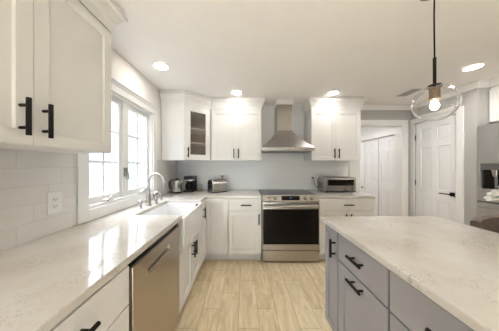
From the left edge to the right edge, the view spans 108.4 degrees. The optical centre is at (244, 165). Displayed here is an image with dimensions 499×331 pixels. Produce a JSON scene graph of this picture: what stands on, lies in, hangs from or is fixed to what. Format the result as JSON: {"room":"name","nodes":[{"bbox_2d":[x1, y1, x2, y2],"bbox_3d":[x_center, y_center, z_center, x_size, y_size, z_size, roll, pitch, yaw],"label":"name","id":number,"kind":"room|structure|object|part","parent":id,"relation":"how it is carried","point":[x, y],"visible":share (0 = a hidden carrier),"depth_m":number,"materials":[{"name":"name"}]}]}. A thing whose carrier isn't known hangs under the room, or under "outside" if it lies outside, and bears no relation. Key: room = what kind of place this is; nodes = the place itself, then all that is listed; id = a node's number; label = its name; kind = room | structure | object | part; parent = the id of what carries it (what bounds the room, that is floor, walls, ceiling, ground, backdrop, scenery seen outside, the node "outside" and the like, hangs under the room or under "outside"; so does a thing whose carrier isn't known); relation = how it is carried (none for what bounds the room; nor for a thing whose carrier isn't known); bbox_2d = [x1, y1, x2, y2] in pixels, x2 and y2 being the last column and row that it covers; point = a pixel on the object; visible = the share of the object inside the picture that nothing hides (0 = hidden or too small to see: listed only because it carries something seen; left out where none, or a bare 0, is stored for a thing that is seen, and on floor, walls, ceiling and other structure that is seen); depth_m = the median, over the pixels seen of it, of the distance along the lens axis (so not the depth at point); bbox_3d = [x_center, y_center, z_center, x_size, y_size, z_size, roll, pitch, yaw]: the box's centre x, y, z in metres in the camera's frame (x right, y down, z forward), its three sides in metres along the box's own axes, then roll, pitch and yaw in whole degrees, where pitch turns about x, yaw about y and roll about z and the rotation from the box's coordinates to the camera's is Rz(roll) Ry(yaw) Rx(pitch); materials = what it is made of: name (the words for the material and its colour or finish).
{"room":"kitchen","nodes":[
{"label":"kitchen","id":0,"kind":"room"},
{"bbox_2d":[2,47,161,251],"bbox_3d":[-1.255,0.140,-0.190,0.160,2.370,6.620,0,0,0],"label":"wall","id":1,"kind":"structure","parent":0,"point":[122,70],"depth_m":1.97,"materials":[{"name":"paint"}]},
{"bbox_2d":[47,191,61,214],"bbox_3d":[-1.163,0.225,1.102,0.009,0.130,0.085,0,0,0],"label":"power outlet","id":2,"kind":"object","parent":1,"relation":"attached to","point":[54,199],"visible":1,"depth_m":1.09,"materials":[{"name":"white plastic"}]},
{"bbox_2d":[0,0,110,152],"bbox_3d":[-0.997,-0.564,0.748,0.338,0.961,0.859,0,0,0],"label":"upper cabinet","id":3,"kind":"object","parent":1,"relation":"attached to","point":[55,55],"visible":1,"depth_m":0.83,"materials":[{"name":"white paint"}]},
{"bbox_3d":[-0.879,-0.474,0.531,0.018,0.778,0.420,0,0,0],"label":"door","id":4,"kind":"part","parent":3,"relation":"part of","materials":[{"name":"white paint"}]},
{"bbox_3d":[-0.849,-0.192,0.696,0.042,0.145,0.016,0,0,0],"label":"handle","id":5,"kind":"part","parent":3,"relation":"part of","materials":[{"name":"black metal"}]},
{"bbox_3d":[-0.849,-0.192,0.776,0.042,0.145,0.016,0,0,0],"label":"handle","id":6,"kind":"part","parent":3,"relation":"part of","materials":[{"name":"black metal"}]},
{"bbox_2d":[0,149,176,251],"bbox_3d":[-1.171,0.163,1.260,0.008,0.496,3.720,0,0,0],"label":"backsplash","id":7,"kind":"structure","parent":1,"relation":"attached to","point":[26,177],"depth_m":1.01,"materials":[{"name":"white tile"}]},
{"bbox_2d":[79,0,127,33],"bbox_3d":[-0.987,-0.957,0.778,0.358,0.176,0.921,0,0,0],"label":"trim","id":8,"kind":"structure","parent":1,"relation":"attached to","point":[108,12],"depth_m":1.10,"materials":[{"name":"white paint"}]},
{"bbox_2d":[75,76,159,224],"bbox_3d":[-1.226,-0.175,1.810,0.198,1.170,1.132,0,0,0],"label":"window","id":9,"kind":"structure","parent":1,"relation":"in","point":[123,98],"depth_m":1.78,"materials":[{"name":"white paint"}]},
{"bbox_3d":[-1.242,-0.172,1.563,0.045,0.949,0.429,0,0,0],"label":"sash","id":10,"kind":"part","parent":9,"relation":"part of","materials":[{"name":"white paint"}]},
{"bbox_3d":[-1.250,-0.168,1.810,0.150,0.985,0.950,0,0,0],"label":"frame","id":11,"kind":"part","parent":9,"relation":"part of","materials":[{"name":"white paint"}]},
{"bbox_3d":[-1.242,-0.172,2.057,0.045,0.949,0.429,0,0,0],"label":"sash","id":12,"kind":"part","parent":9,"relation":"part of","materials":[{"name":"white paint"}]},
{"bbox_2d":[159,90,210,109],"bbox_3d":[-0.819,-0.957,2.550,0.720,0.176,0.191,0,0,-23],"label":"trim","id":13,"kind":"structure","parent":1,"relation":"attached to","point":[167,96],"depth_m":2.50,"materials":[{"name":"white paint"}]},
{"bbox_2d":[173,257,332,330],"bbox_3d":[1.250,1.375,1.400,5.300,0.100,10.000,0,0,0],"label":"floor","id":14,"kind":"structure","parent":0,"point":[224,295],"depth_m":1.81,"materials":[{"name":"brown wood"}]},
{"bbox_2d":[50,266,128,330],"bbox_3d":[-0.827,0.886,0.535,0.675,0.878,0.590,0,0,0],"label":"base cabinet","id":15,"kind":"object","parent":14,"relation":"on","point":[107,309],"visible":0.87,"depth_m":0.69,"materials":[{"name":"white paint"}]},
{"bbox_3d":[-0.511,0.535,0.540,0.042,0.016,0.145,0,0,0],"label":"handle","id":16,"kind":"part","parent":15,"relation":"part of","materials":[{"name":"black metal"}]},
{"bbox_3d":[-0.541,0.778,0.535,0.018,0.283,0.582,0,0,0],"label":"drawer","id":17,"kind":"part","parent":15,"relation":"part of","materials":[{"name":"white paint"}]},
{"bbox_2d":[127,223,178,330],"bbox_3d":[-0.816,0.889,1.145,0.591,0.872,0.606,0,0,0],"label":"dishwasher","id":18,"kind":"object","parent":14,"relation":"on","point":[153,304],"visible":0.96,"depth_m":1.06,"materials":[{"name":"silver metal"}]},
{"bbox_2d":[179,228,200,313],"bbox_3d":[-0.827,1.024,1.827,0.675,0.602,0.745,0,0,0],"label":"base cabinet","id":19,"kind":"object","parent":14,"relation":"on","point":[190,258],"visible":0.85,"depth_m":1.73,"materials":[{"name":"white paint"}]},
{"bbox_3d":[-0.541,0.967,1.642,0.018,0.479,0.366,0,0,0],"label":"door","id":20,"kind":"part","parent":19,"relation":"part of","materials":[{"name":"white paint"}]},
{"bbox_3d":[-0.511,0.835,1.793,0.042,0.145,0.016,0,0,0],"label":"handle","id":21,"kind":"part","parent":19,"relation":"part of","materials":[{"name":"black metal"}]},
{"bbox_3d":[-0.511,0.835,1.862,0.042,0.145,0.016,0,0,0],"label":"handle","id":22,"kind":"part","parent":19,"relation":"part of","materials":[{"name":"black metal"}]},
{"bbox_3d":[-0.541,0.967,2.013,0.018,0.479,0.366,0,0,0],"label":"door","id":23,"kind":"part","parent":19,"relation":"part of","materials":[{"name":"white paint"}]},
{"bbox_2d":[201,198,228,263],"bbox_3d":[-0.699,0.886,2.656,0.933,0.878,0.908,0,0,0],"label":"base cabinet","id":24,"kind":"object","parent":14,"relation":"on","point":[214,229],"visible":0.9,"depth_m":2.48,"materials":[{"name":"white paint"}]},
{"bbox_3d":[-0.541,0.832,2.335,0.018,0.749,0.258,0,0,0],"label":"door","id":25,"kind":"part","parent":24,"relation":"part of","materials":[{"name":"white paint"}]},
{"bbox_3d":[-0.383,0.832,2.475,0.294,0.749,0.018,0,0,0],"label":"door","id":26,"kind":"part","parent":24,"relation":"part of","materials":[{"name":"white paint"}]},
{"bbox_2d":[228,198,260,259],"bbox_3d":[-0.002,0.886,2.767,0.457,0.878,0.686,0,0,0],"label":"base cabinet","id":27,"kind":"object","parent":14,"relation":"on","point":[244,214],"visible":1,"depth_m":2.48,"materials":[{"name":"white paint"}]},
{"bbox_3d":[-0.002,0.535,2.475,0.449,0.156,0.018,0,0,0],"label":"drawer","id":28,"kind":"part","parent":27,"relation":"part of","materials":[{"name":"white paint"}]},
{"bbox_3d":[-0.002,0.912,2.475,0.449,0.587,0.018,0,0,0],"label":"door","id":29,"kind":"part","parent":27,"relation":"part of","materials":[{"name":"white paint"}]},
{"bbox_2d":[259,189,319,260],"bbox_3d":[0.624,0.864,2.742,0.780,0.923,0.726,0,0,0],"label":"range","id":30,"kind":"object","parent":14,"relation":"on","point":[289,217],"visible":1,"depth_m":2.44,"materials":[{"name":"metal"}]},
{"bbox_2d":[259,189,318,195],"bbox_3d":[0.624,0.416,2.792,0.780,0.027,0.625,0,0,0],"label":"cooktop","id":31,"kind":"object","parent":30,"relation":"in","point":[264,192],"depth_m":2.74,"materials":[{"name":"black glass"}]},
{"bbox_3d":[0.624,1.225,2.460,0.770,0.138,0.030,0,0,0],"label":"warming drawer","id":32,"kind":"part","parent":30,"relation":"part of","materials":[{"name":"metal"}]},
{"bbox_3d":[0.624,0.445,2.475,0.776,0.084,0.060,0,0,0],"label":"control panel","id":33,"kind":"part","parent":30,"relation":"part of","materials":[{"name":"metal"}]},
{"bbox_2d":[325,224,338,330],"bbox_3d":[0.928,0.886,1.341,0.661,0.878,0.197,0,0,0],"label":"base cabinet","id":34,"kind":"object","parent":14,"relation":"on","point":[331,236],"visible":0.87,"depth_m":1.34,"materials":[{"name":"grey paint"}]},
{"bbox_3d":[0.619,0.583,1.277,0.042,0.128,0.016,0,0,0],"label":"handle","id":35,"kind":"part","parent":34,"relation":"part of","materials":[{"name":"black metal"}]},
{"bbox_2d":[319,198,374,259],"bbox_3d":[1.400,0.886,2.767,0.766,0.878,0.686,0,0,0],"label":"base cabinet","id":36,"kind":"object","parent":14,"relation":"on","point":[328,206],"visible":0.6,"depth_m":2.47,"materials":[{"name":"white paint"}]},
{"bbox_3d":[1.213,0.912,2.475,0.384,0.587,0.018,0,0,0],"label":"door","id":37,"kind":"part","parent":36,"relation":"part of","materials":[{"name":"white paint"}]},
{"bbox_2d":[306,190,374,197],"bbox_3d":[1.403,0.428,2.791,0.773,0.035,0.642,0,0,0],"label":"countertop","id":38,"kind":"structure","parent":36,"relation":"on","point":[322,194],"depth_m":2.60,"materials":[{"name":"stone"}]},
{"bbox_2d":[312,176,355,191],"bbox_3d":[1.427,0.293,2.910,0.557,0.235,0.386,0,0,0],"label":"toaster oven","id":39,"kind":"object","parent":38,"relation":"on","point":[324,183],"visible":1,"depth_m":2.76,"materials":[{"name":"metal"}]},
{"bbox_2d":[325,191,355,191],"bbox_3d":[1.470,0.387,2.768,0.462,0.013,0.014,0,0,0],"label":"tray","id":40,"kind":"object","parent":38,"relation":"on","point":[325,191],"depth_m":2.76,"materials":[{"name":"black metal"}]},
{"bbox_3d":[1.400,0.535,2.475,0.758,0.156,0.018,0,0,0],"label":"drawer","id":41,"kind":"part","parent":36,"relation":"part of","materials":[{"name":"white paint"}]},
{"bbox_3d":[1.594,0.912,2.475,0.370,0.587,0.018,0,0,0],"label":"door","id":42,"kind":"part","parent":36,"relation":"part of","materials":[{"name":"white paint"}]},
{"bbox_2d":[338,233,390,330],"bbox_3d":[0.928,0.886,1.022,0.661,0.878,0.437,0,0,0],"label":"base cabinet","id":43,"kind":"object","parent":14,"relation":"on","point":[363,282],"visible":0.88,"depth_m":1.00,"materials":[{"name":"grey paint"}]},
{"bbox_3d":[0.619,0.540,1.016,0.042,0.016,0.123,0,0,0],"label":"handle","id":44,"kind":"part","parent":43,"relation":"part of","materials":[{"name":"black metal"}]},
{"bbox_3d":[0.619,0.680,1.016,0.042,0.016,0.123,0,0,0],"label":"handle","id":45,"kind":"part","parent":43,"relation":"part of","materials":[{"name":"black metal"}]},
{"bbox_2d":[390,270,473,330],"bbox_3d":[0.928,0.886,0.537,0.661,0.878,0.530,0,0,0],"label":"base cabinet","id":46,"kind":"object","parent":14,"relation":"on","point":[411,310],"visible":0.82,"depth_m":0.68,"materials":[{"name":"grey paint"}]},
{"bbox_3d":[0.649,0.782,0.537,0.018,0.271,0.518,0,0,0],"label":"drawer","id":47,"kind":"part","parent":46,"relation":"part of","materials":[{"name":"grey paint"}]},
{"bbox_2d":[470,215,498,232],"bbox_3d":[1.851,0.845,1.170,0.453,0.964,0.496,0,0,0],"label":"bar stool","id":48,"kind":"object","parent":14,"relation":"on","point":[487,222],"visible":0.16,"depth_m":1.36,"materials":[{"name":"brown fabric"}]},
{"bbox_2d":[477,123,498,216],"bbox_3d":[3.179,0.420,1.752,0.812,1.810,0.901,0,0,0],"label":"refrigerator","id":49,"kind":"object","parent":14,"relation":"on","point":[487,135],"visible":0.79,"depth_m":2.11,"materials":[{"name":"metal"}]},
{"bbox_3d":[2.865,0.569,1.752,0.070,0.273,0.901,0,0,0],"label":"drawer","id":50,"kind":"part","parent":49,"relation":"part of","materials":[{"name":"metal"}]},
{"bbox_3d":[2.801,0.477,1.750,0.057,0.024,0.780,0,0,0],"label":"handle","id":51,"kind":"part","parent":49,"relation":"part of","materials":[{"name":"metal"}]},
{"bbox_3d":[2.850,0.011,2.003,0.046,0.068,0.314,0,0,0],"label":"dispenser panel","id":52,"kind":"part","parent":49,"relation":"part of","materials":[{"name":"metal"}]},
{"bbox_3d":[-0.827,0.886,-0.175,0.675,0.878,0.820,0,0,0],"label":"cabinet","id":53,"kind":"object","parent":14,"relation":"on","visible":0},
{"bbox_2d":[0,190,261,330],"bbox_3d":[-0.469,0.428,1.256,1.396,0.035,3.712,0,0,0],"label":"countertop","id":54,"kind":"structure","parent":53,"relation":"on","point":[43,280],"depth_m":0.78,"materials":[{"name":"stone"}]},
{"bbox_2d":[137,200,147,208],"bbox_3d":[-0.989,0.371,1.741,0.091,0.080,0.048,0,0,-17],"label":"soap dispenser","id":55,"kind":"object","parent":54,"relation":"on","point":[140,202],"visible":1,"depth_m":1.72,"materials":[{"name":"silver metal"}]},
{"bbox_2d":[145,173,165,205],"bbox_3d":[-0.927,0.239,1.862,0.219,0.343,0.062,0,0,12],"label":"faucet","id":56,"kind":"object","parent":54,"relation":"on","point":[148,196],"visible":0.99,"depth_m":1.86,"materials":[{"name":"silver metal"}]},
{"bbox_2d":[152,191,162,203],"bbox_3d":[-0.954,0.342,1.975,0.118,0.137,0.056,0,0,0],"label":"tap","id":57,"kind":"object","parent":54,"relation":"on","point":[155,193],"visible":1,"depth_m":1.96,"materials":[{"name":"silver metal"}]},
{"bbox_2d":[142,203,201,250],"bbox_3d":[-0.723,0.579,1.837,0.422,0.280,0.637,0,0,0],"label":"farmhouse sink","id":58,"kind":"object","parent":54,"relation":"in","point":[190,223],"visible":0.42,"depth_m":1.86,"materials":[{"name":"white ceramic"}]},
{"bbox_2d":[169,178,182,192],"bbox_3d":[-1.049,0.297,2.760,0.156,0.227,0.169,0,0,37],"label":"electric kettle","id":59,"kind":"object","parent":54,"relation":"on","point":[176,187],"visible":0.98,"depth_m":2.72,"materials":[{"name":"silver metal"}]},
{"bbox_2d":[183,176,196,191],"bbox_3d":[-0.885,0.285,2.920,0.163,0.250,0.221,0,0,0],"label":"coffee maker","id":60,"kind":"object","parent":54,"relation":"on","point":[191,181],"visible":1,"depth_m":2.83,"materials":[{"name":"black plastic"}]},
{"bbox_3d":[-0.885,0.300,2.990,0.156,0.160,0.080,0,0,0],"label":"water tank","id":61,"kind":"part","parent":60,"relation":"part of","materials":[{"name":"black plastic"}]},
{"bbox_2d":[208,175,227,192],"bbox_3d":[-0.440,0.284,2.911,0.371,0.252,0.254,0,0,-40],"label":"toaster","id":62,"kind":"object","parent":54,"relation":"on","point":[214,185],"visible":1,"depth_m":2.79,"materials":[{"name":"silver metal"}]},
{"bbox_3d":[0.928,0.886,-0.075,0.661,0.878,0.690,0,0,0],"label":"cabinet","id":63,"kind":"object","parent":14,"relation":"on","visible":0},
{"bbox_2d":[321,216,498,330],"bbox_3d":[1.086,0.428,0.512,0.938,0.035,1.924,0,0,0],"label":"countertop","id":64,"kind":"structure","parent":63,"relation":"on","point":[455,265],"depth_m":0.82,"materials":[{"name":"stone"}]},
{"bbox_2d":[111,0,498,105],"bbox_3d":[1.250,-1.095,1.400,5.300,0.100,10.000,0,0,0],"label":"ceiling","id":65,"kind":"structure","parent":0,"point":[378,51],"depth_m":1.56,"materials":[{"name":"paint"}]},
{"bbox_2d":[151,61,169,70],"bbox_3d":[-0.878,-1.041,1.881,0.184,0.006,0.184,0,0,0],"label":"recessed light","id":66,"kind":"object","parent":65,"relation":"in","point":[158,65],"visible":1,"depth_m":1.88,"materials":[{"name":"white paint"}]},
{"bbox_2d":[230,90,242,94],"bbox_3d":[-0.121,-1.041,2.559,0.184,0.006,0.184,0,0,0],"label":"recessed light","id":67,"kind":"object","parent":65,"relation":"in","point":[233,92],"visible":1,"depth_m":2.55,"materials":[{"name":"white paint"}]},
{"bbox_2d":[326,90,339,95],"bbox_3d":[1.260,-1.041,2.577,0.184,0.006,0.184,0,0,0],"label":"recessed light","id":68,"kind":"object","parent":65,"relation":"in","point":[335,92],"visible":1,"depth_m":2.58,"materials":[{"name":"white paint"}]},
{"bbox_2d":[394,88,424,96],"bbox_3d":[2.330,-1.042,2.560,0.180,0.006,0.320,0,0,0],"label":"ceiling vent","id":69,"kind":"object","parent":65,"relation":"in","point":[411,91],"visible":0.98,"depth_m":2.54,"materials":[{"name":"white metal"}]},
{"bbox_2d":[411,0,461,120],"bbox_3d":[1.106,-0.653,1.050,0.204,0.781,0.204,0,0,0],"label":"pendant lamp","id":70,"kind":"object","parent":65,"relation":"hanging from","point":[438,101],"visible":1,"depth_m":1.00,"materials":[{"name":"clear glass"}]},
{"bbox_3d":[1.105,-0.828,1.050,0.010,0.394,0.008,0,0,23],"label":"hanging cord","id":71,"kind":"part","parent":70,"relation":"part of","materials":[{"name":"black metal"}]},
{"bbox_3d":[1.106,-0.551,1.050,0.016,0.160,0.016,0,0,0],"label":"rod","id":72,"kind":"part","parent":70,"relation":"part of","materials":[{"name":"black metal"}]},
{"bbox_3d":[1.106,-0.362,1.050,0.204,0.198,0.204,0,0,0],"label":"glass globe","id":73,"kind":"part","parent":70,"relation":"part of","materials":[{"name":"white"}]},
{"bbox_2d":[460,62,487,71],"bbox_3d":[2.407,-1.041,1.900,0.184,0.006,0.184,0,0,0],"label":"recessed light","id":74,"kind":"object","parent":65,"relation":"in","point":[475,66],"visible":1,"depth_m":1.90,"materials":[{"name":"white paint"}]},
{"bbox_2d":[361,128,394,136],"bbox_3d":[3.150,0.140,4.720,0.200,2.370,2.960,0,0,0],"label":"wall","id":75,"kind":"structure","parent":0,"point":[364,131],"depth_m":4.34,"materials":[{"name":"paint"}]},
{"bbox_2d":[360,129,394,215],"bbox_3d":[3.058,0.285,4.625,0.097,2.080,2.070,0,0,0],"label":"door","id":76,"kind":"structure","parent":75,"relation":"in","point":[377,162],"depth_m":4.08,"materials":[{"name":"white paint"}]},
{"bbox_3d":[3.042,0.340,3.625,0.015,1.970,0.070,0,0,0],"label":"closet casing","id":77,"kind":"part","parent":76,"relation":"part of","materials":[{"name":"white paint"}]},
{"bbox_2d":[361,110,410,215],"bbox_3d":[0.932,0.140,3.180,4.535,2.370,0.120,0,0,0],"label":"wall","id":78,"kind":"structure","parent":0,"point":[365,114],"depth_m":3.12,"materials":[{"name":"grey paint"}]},
{"bbox_2d":[161,104,210,160],"bbox_3d":[-0.849,-0.564,2.801,0.633,0.961,0.619,0,0,0],"label":"upper cabinet","id":79,"kind":"object","parent":78,"relation":"attached to","point":[185,128],"visible":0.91,"depth_m":2.52,"materials":[{"name":"white paint"}]},
{"bbox_3d":[-0.689,-0.474,2.646,0.406,0.778,0.018,0,0,-42],"label":"door","id":80,"kind":"part","parent":79,"relation":"part of","materials":[{"name":"white paint"}]},
{"bbox_2d":[191,128,204,133],"bbox_3d":[-0.854,-0.550,2.812,0.565,0.020,0.539,0,0,0],"label":"shelf","id":81,"kind":"object","parent":79,"relation":"attached to","point":[193,130],"depth_m":2.82,"materials":[{"name":"white paint"}]},
{"bbox_2d":[191,142,204,146],"bbox_3d":[-0.854,-0.340,2.812,0.565,0.020,0.539,0,0,0],"label":"shelf","id":82,"kind":"object","parent":79,"relation":"attached to","point":[193,144],"depth_m":2.76,"materials":[{"name":"white paint"}]},
{"bbox_2d":[211,110,260,160],"bbox_3d":[-0.135,-0.564,2.922,0.776,0.961,0.378,0,0,0],"label":"upper cabinet","id":83,"kind":"object","parent":78,"relation":"attached to","point":[235,134],"visible":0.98,"depth_m":2.79,"materials":[{"name":"white paint"}]},
{"bbox_3d":[-0.328,-0.474,2.784,0.384,0.778,0.018,0,0,0],"label":"door","id":84,"kind":"part","parent":83,"relation":"part of","materials":[{"name":"white paint"}]},
{"bbox_3d":[0.058,-0.474,2.784,0.384,0.778,0.018,0,0,0],"label":"door","id":85,"kind":"part","parent":83,"relation":"part of","materials":[{"name":"white paint"}]},
{"bbox_2d":[211,97,265,110],"bbox_3d":[-0.104,-0.957,2.912,0.838,0.176,0.398,0,0,0],"label":"trim","id":86,"kind":"structure","parent":78,"relation":"attached to","point":[217,103],"depth_m":2.75,"materials":[{"name":"white paint"}]},
{"bbox_2d":[177,106,348,189],"bbox_3d":[0.311,-0.317,3.116,2.957,1.456,0.008,0,0,0],"label":"backsplash","id":87,"kind":"structure","parent":78,"relation":"attached to","point":[274,170],"depth_m":3.11,"materials":[{"name":"white tile"}]},
{"bbox_2d":[261,105,314,152],"bbox_3d":[0.628,-0.594,2.859,0.766,0.753,0.506,0,0,0],"label":"range hood","id":88,"kind":"object","parent":78,"relation":"attached to","point":[284,140],"visible":0.94,"depth_m":2.76,"materials":[{"name":"metal"}]},
{"bbox_2d":[274,99,293,109],"bbox_3d":[0.628,-1.008,2.966,0.270,0.075,0.292,0,0,0],"label":"trim","id":89,"kind":"structure","parent":88,"relation":"on","point":[278,101],"depth_m":2.82,"materials":[{"name":"white paint"}]},
{"bbox_2d":[304,110,360,160],"bbox_3d":[1.405,-0.564,2.922,0.760,0.961,0.378,0,0,0],"label":"upper cabinet","id":90,"kind":"object","parent":78,"relation":"attached to","point":[335,135],"visible":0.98,"depth_m":2.79,"materials":[{"name":"white paint"}]},
{"bbox_3d":[1.216,-0.474,2.784,0.376,0.778,0.018,0,0,0],"label":"door","id":91,"kind":"part","parent":90,"relation":"part of","materials":[{"name":"white paint"}]},
{"bbox_3d":[1.594,-0.474,2.784,0.376,0.778,0.018,0,0,0],"label":"door","id":92,"kind":"part","parent":90,"relation":"part of","materials":[{"name":"white paint"}]},
{"bbox_2d":[301,97,367,115],"bbox_3d":[1.405,-0.957,2.912,0.884,0.176,0.398,0,0,0],"label":"trim","id":93,"kind":"structure","parent":78,"relation":"attached to","point":[312,103],"depth_m":2.75,"materials":[{"name":"white paint"}]},
{"bbox_2d":[349,120,407,215],"bbox_3d":[2.305,0.265,3.175,1.016,2.120,0.151,0,0,0],"label":"trim","id":94,"kind":"structure","parent":78,"relation":"attached to","point":[401,126],"depth_m":3.10,"materials":[{"name":"white paint"}]},
{"bbox_2d":[361,80,490,109],"bbox_3d":[2.430,-1.008,2.649,1.260,0.075,0.942,0,0,0],"label":"trim","id":95,"kind":"structure","parent":78,"relation":"attached to","point":[478,83],"depth_m":3.06,"materials":[{"name":"white paint"}]},
{"bbox_2d":[411,88,493,225],"bbox_3d":[3.310,0.140,2.185,0.860,2.370,1.870,0,0,0],"label":"wall","id":96,"kind":"structure","parent":0,"point":[475,102],"depth_m":2.29,"materials":[{"name":"grey paint"}]},
{"bbox_2d":[415,114,455,221],"bbox_3d":[2.881,0.303,2.749,0.091,2.028,0.610,0,0,0],"label":"door","id":97,"kind":"structure","parent":96,"relation":"in","point":[435,182],"depth_m":2.72,"materials":[{"name":"white paint"}]},
{"bbox_3d":[2.864,0.398,2.558,0.056,0.055,0.160,0,0,0],"label":"handle","id":98,"kind":"part","parent":97,"relation":"part of","materials":[{"name":"black metal"}]},
{"bbox_2d":[410,106,463,223],"bbox_3d":[2.871,0.265,2.740,0.018,2.120,0.759,0,0,0],"label":"trim","id":99,"kind":"structure","parent":96,"relation":"attached to","point":[459,112],"depth_m":2.42,"materials":[{"name":"white paint"}]},
{"bbox_2d":[489,85,498,122],"bbox_3d":[3.292,-0.790,1.763,0.626,0.507,0.930,0,0,0],"label":"upper cabinet","id":100,"kind":"object","parent":96,"relation":"attached to","point":[494,91],"visible":0.99,"depth_m":2.19,"materials":[{"name":"white paint"}]},
{"bbox_2d":[489,77,498,86],"bbox_3d":[2.993,-1.008,1.764,0.056,0.075,0.928,0,0,0],"label":"trim","id":101,"kind":"structure","parent":100,"relation":"attached to","point":[495,81],"depth_m":2.16,"materials":[{"name":"white paint"}]},
{"bbox_2d":[483,186,498,200],"bbox_3d":[1.478,0.249,0.982,0.215,0.322,0.180,0,0,0],"label":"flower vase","id":102,"kind":"object","parent":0,"point":[493,195],"visible":1,"depth_m":1.02,"materials":[{"name":"white ceramic"}]}
]}

